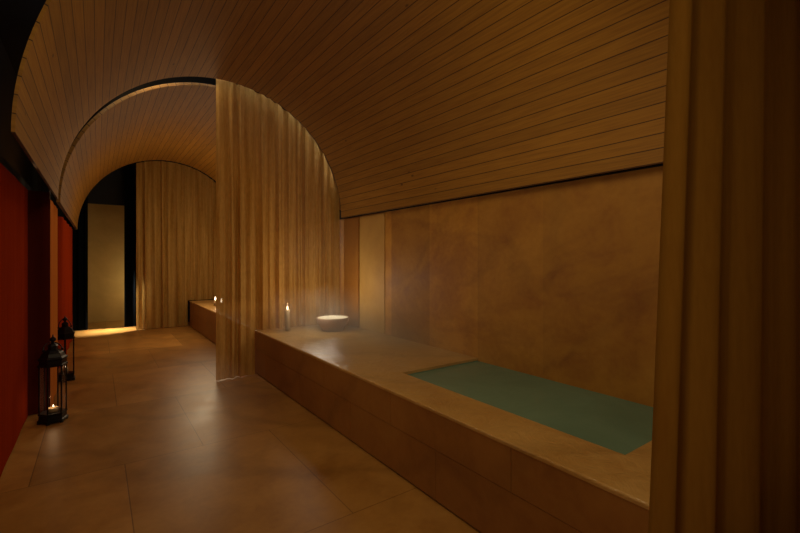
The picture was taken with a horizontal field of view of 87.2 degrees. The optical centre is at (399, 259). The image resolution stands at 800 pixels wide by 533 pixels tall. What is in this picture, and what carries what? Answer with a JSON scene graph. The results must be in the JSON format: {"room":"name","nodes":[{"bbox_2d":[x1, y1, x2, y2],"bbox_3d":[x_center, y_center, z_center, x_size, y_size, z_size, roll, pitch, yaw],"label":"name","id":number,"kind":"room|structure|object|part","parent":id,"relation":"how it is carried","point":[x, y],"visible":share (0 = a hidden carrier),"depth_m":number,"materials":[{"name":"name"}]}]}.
{"room":"spa bath room","nodes":[
{"label":"spa bath room","id":0,"kind":"room"},
{"bbox_2d":[0,39,40,190],"bbox_3d":[-3.641,-0.506,3.532,0.100,3.712,14.310,0,0,-36],"label":"wall","id":1,"kind":"structure","parent":0,"point":[12,152],"depth_m":4.95,"materials":[{"name":"black paint"}]},
{"bbox_2d":[0,163,27,476],"bbox_3d":[-1.553,0.369,1.327,0.006,1.940,5.589,0,0,-36],"label":"curtain","id":2,"kind":"object","parent":1,"relation":"hanging from","point":[13,195],"visible":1,"depth_m":2.96,"materials":[{"name":"fabric"}]},
{"bbox_2d":[0,154,33,190],"bbox_3d":[-2.674,-0.645,2.565,0.338,0.061,11.610,0,0,-36],"label":"trim","id":3,"kind":"structure","parent":1,"relation":"attached to","point":[3,161],"depth_m":3.09,"materials":[{"name":"black paint"}]},
{"bbox_2d":[28,190,49,414],"bbox_3d":[-3.152,0.369,3.666,0.150,1.940,0.009,0,0,-43],"label":"curtain","id":4,"kind":"object","parent":1,"relation":"hanging from","point":[38,201],"visible":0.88,"depth_m":3.66,"materials":[{"name":"red fabric"}]},
{"bbox_2d":[88,204,123,322],"bbox_3d":[-5.908,-0.506,9.721,3.463,3.712,0.135,0,0,-36],"label":"wall","id":5,"kind":"structure","parent":0,"point":[105,222],"depth_m":9.22,"materials":[{"name":"beige paint"}]},
{"bbox_2d":[41,136,215,330],"bbox_3d":[-5.215,-0.506,8.759,3.463,3.712,0.060,0,0,-36],"label":"wall partition","id":6,"kind":"structure","parent":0,"point":[109,190],"depth_m":8.33,"materials":[{"name":"black paint"}]},
{"bbox_2d":[67,195,87,330],"bbox_3d":[-6.127,-0.344,7.980,0.316,3.362,0.056,0,0,-36],"label":"drape","id":7,"kind":"object","parent":6,"relation":"hanging from","point":[80,236],"visible":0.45,"depth_m":8.01,"materials":[{"name":"black fabric"}]},
{"bbox_2d":[124,161,145,326],"bbox_3d":[-5.184,-0.344,8.662,0.841,3.362,0.064,0,0,-36],"label":"drape","id":8,"kind":"object","parent":6,"relation":"hanging from","point":[129,170],"visible":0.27,"depth_m":8.47,"materials":[{"name":"black fabric"}]},
{"bbox_2d":[56,82,215,229],"bbox_3d":[-3.339,-1.271,6.580,2.908,1.454,4.320,0,0,-36],"label":"ceiling","id":9,"kind":"structure","parent":0,"point":[175,122],"depth_m":5.60,"materials":[{"name":"brown wood"}]},
{"bbox_2d":[50,200,57,406],"bbox_3d":[-3.397,0.400,4.127,0.060,1.879,0.947,0,0,-40],"label":"curtain","id":10,"kind":"object","parent":9,"relation":"hanging from","point":[53,210],"visible":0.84,"depth_m":4.04,"materials":[{"name":"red fabric"}]},
{"bbox_2d":[58,216,71,367],"bbox_3d":[-4.742,0.400,5.942,0.100,1.879,3.578,0,0,-34],"label":"curtain","id":11,"kind":"object","parent":9,"relation":"hanging from","point":[64,230],"visible":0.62,"depth_m":5.66,"materials":[{"name":"fabric"}]},
{"bbox_2d":[0,0,287,135],"bbox_3d":[-2.182,-2.413,4.585,3.698,0.100,14.310,0,0,-36],"label":"ceiling","id":12,"kind":"structure","parent":0,"point":[18,18],"depth_m":4.40,"materials":[{"name":"black paint"}]},
{"bbox_2d":[0,320,481,532],"bbox_3d":[-2.142,1.400,4.614,3.598,0.100,14.310,0,0,-36],"label":"floor","id":13,"kind":"structure","parent":0,"point":[150,440],"depth_m":2.83,"materials":[{"name":"tile"}]},
{"bbox_2d":[37,335,67,425],"bbox_3d":[-2.904,0.985,3.515,0.184,0.730,0.208,0,0,42],"label":"lantern","id":14,"kind":"object","parent":13,"relation":"on","point":[52,357],"visible":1,"depth_m":3.48,"materials":[{"name":"black metal"}]},
{"bbox_3d":[-2.964,1.075,3.449,0.010,0.390,0.011,0,0,42],"label":"post","id":15,"kind":"part","parent":14,"relation":"part of","materials":[{"name":"black metal"}]},
{"bbox_3d":[-2.991,1.075,3.533,0.010,0.390,0.011,0,0,42],"label":"post","id":16,"kind":"part","parent":14,"relation":"part of","materials":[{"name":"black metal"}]},
{"bbox_3d":[-2.877,1.075,3.430,0.010,0.390,0.011,0,0,42],"label":"post","id":17,"kind":"part","parent":14,"relation":"part of","materials":[{"name":"black metal"}]},
{"bbox_3d":[-2.928,0.726,3.536,0.082,0.067,0.142,0,0,42],"label":"handle","id":18,"kind":"part","parent":14,"relation":"part of","materials":[{"name":"black metal"}]},
{"bbox_2d":[49,405,57,412],"bbox_3d":[-2.904,1.238,3.515,0.072,0.060,0.072,0,0,-36],"label":"candle","id":19,"kind":"object","parent":14,"relation":"on","point":[53,408],"visible":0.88,"depth_m":3.50,"materials":[{"name":"wax"}]},
{"bbox_3d":[-2.931,1.075,3.599,0.010,0.390,0.011,0,0,42],"label":"post","id":20,"kind":"part","parent":14,"relation":"part of","materials":[{"name":"black metal"}]},
{"bbox_3d":[-2.818,1.075,3.496,0.010,0.390,0.011,0,0,42],"label":"post","id":21,"kind":"part","parent":14,"relation":"part of","materials":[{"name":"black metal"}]},
{"bbox_3d":[-2.845,1.075,3.580,0.010,0.390,0.011,0,0,42],"label":"post","id":22,"kind":"part","parent":14,"relation":"part of","materials":[{"name":"black metal"}]},
{"bbox_2d":[58,316,75,382],"bbox_3d":[-3.759,0.985,4.713,0.184,0.730,0.208,0,0,24],"label":"lantern","id":23,"kind":"object","parent":13,"relation":"on","point":[65,332],"visible":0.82,"depth_m":4.68,"materials":[{"name":"black metal"}]},
{"bbox_3d":[-3.671,1.075,4.722,0.010,0.390,0.011,0,0,24],"label":"post","id":24,"kind":"part","parent":23,"relation":"part of","materials":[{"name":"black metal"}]},
{"bbox_2d":[190,300,651,532],"bbox_3d":[-1.255,1.091,5.287,1.098,0.517,8.802,0,0,-36],"label":"bathtub surround","id":25,"kind":"object","parent":13,"relation":"on","point":[498,470],"visible":0.72,"depth_m":2.29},
{"bbox_2d":[317,315,348,331],"bbox_3d":[-0.798,0.755,4.984,0.376,0.155,0.376,0,0,-36],"label":"stone bowl","id":26,"kind":"object","parent":25,"relation":"on","point":[328,323],"visible":1,"depth_m":4.86,"materials":[{"name":"stone"}]},
{"bbox_2d":[410,361,652,454],"bbox_3d":[0.812,1.077,2.682,0.794,0.441,1.613,0,0,-36],"label":"pool water","id":27,"kind":"object","parent":25,"relation":"in","point":[622,426],"visible":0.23,"depth_m":2.51,"materials":[{"name":"teal liquid"}]},
{"bbox_3d":[-1.318,0.672,4.908,0.092,0.322,0.092,0,0,-36],"label":"glass","id":28,"kind":"object","parent":25,"relation":"on","visible":0},
{"bbox_2d":[285,306,289,330],"bbox_3d":[-1.318,0.678,4.908,0.056,0.283,0.056,0,0,-36],"label":"candle","id":29,"kind":"object","parent":28,"relation":"in","point":[287,312],"visible":1,"depth_m":4.88,"materials":[{"name":"wax"}]},
{"bbox_2d":[11,0,669,217],"bbox_3d":[-0.654,-1.263,2.857,2.876,1.438,4.320,0,0,-36],"label":"ceiling","id":30,"kind":"structure","parent":0,"point":[407,103],"depth_m":3.15,"materials":[{"name":"brown wood"}]},
{"bbox_2d":[648,0,799,532],"bbox_3d":[1.198,-0.287,1.446,1.590,3.259,0.079,0,0,-36],"label":"curtain","id":31,"kind":"object","parent":30,"relation":"hanging from","point":[725,453],"visible":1,"depth_m":1.39,"materials":[{"name":"orange fabric"}]},
{"bbox_2d":[295,118,662,406],"bbox_3d":[-0.738,-0.506,5.627,0.135,3.712,14.310,0,0,-36],"label":"wall","id":32,"kind":"structure","parent":0,"point":[558,282],"depth_m":3.05,"materials":[{"name":"paint"}]},
{"bbox_2d":[48,106,340,209],"bbox_3d":[-1.997,-1.299,4.719,3.020,1.510,0.020,0,0,-36],"label":"rail","id":33,"kind":"object","parent":32,"relation":"attached to","point":[281,106],"visible":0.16,"depth_m":5.43,"materials":[{"name":"metal"}]},
{"bbox_2d":[216,79,339,379],"bbox_3d":[-1.436,-0.344,5.130,1.524,3.371,0.098,0,0,-36],"label":"curtain","id":34,"kind":"object","parent":33,"relation":"hanging from","point":[278,216],"visible":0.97,"depth_m":5.00,"materials":[{"name":"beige fabric"}]},
{"bbox_2d":[344,217,359,327],"bbox_3d":[-0.611,0.152,5.318,0.022,1.360,0.378,0,0,-36],"label":"trim","id":35,"kind":"structure","parent":32,"relation":"attached to","point":[352,225],"depth_m":5.28,"materials":[{"name":"stone"}]},
{"bbox_2d":[360,213,384,333],"bbox_3d":[-0.333,0.152,4.943,0.008,1.360,0.551,0,0,-36],"label":"trim","id":36,"kind":"structure","parent":32,"relation":"attached to","point":[372,227],"depth_m":4.92,"materials":[{"name":"stone"}]},
{"bbox_2d":[339,163,662,219],"bbox_3d":[-0.720,-0.602,5.473,0.016,0.127,9.180,0,0,-36],"label":"trim","id":37,"kind":"structure","parent":32,"relation":"attached to","point":[661,164],"depth_m":3.14,"materials":[{"name":"black paint"}]},
{"bbox_3d":[-4.634,-1.273,8.376,2.917,1.459,0.020,0,0,-36],"label":"rail","id":38,"kind":"object","parent":32,"relation":"attached to","visible":0},
{"bbox_2d":[136,161,215,329],"bbox_3d":[-4.258,-0.309,8.646,1.989,3.302,0.073,0,0,-36],"label":"curtain","id":39,"kind":"object","parent":38,"relation":"hanging from","point":[176,203],"visible":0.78,"depth_m":8.43,"materials":[{"name":"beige fabric"}]}
]}

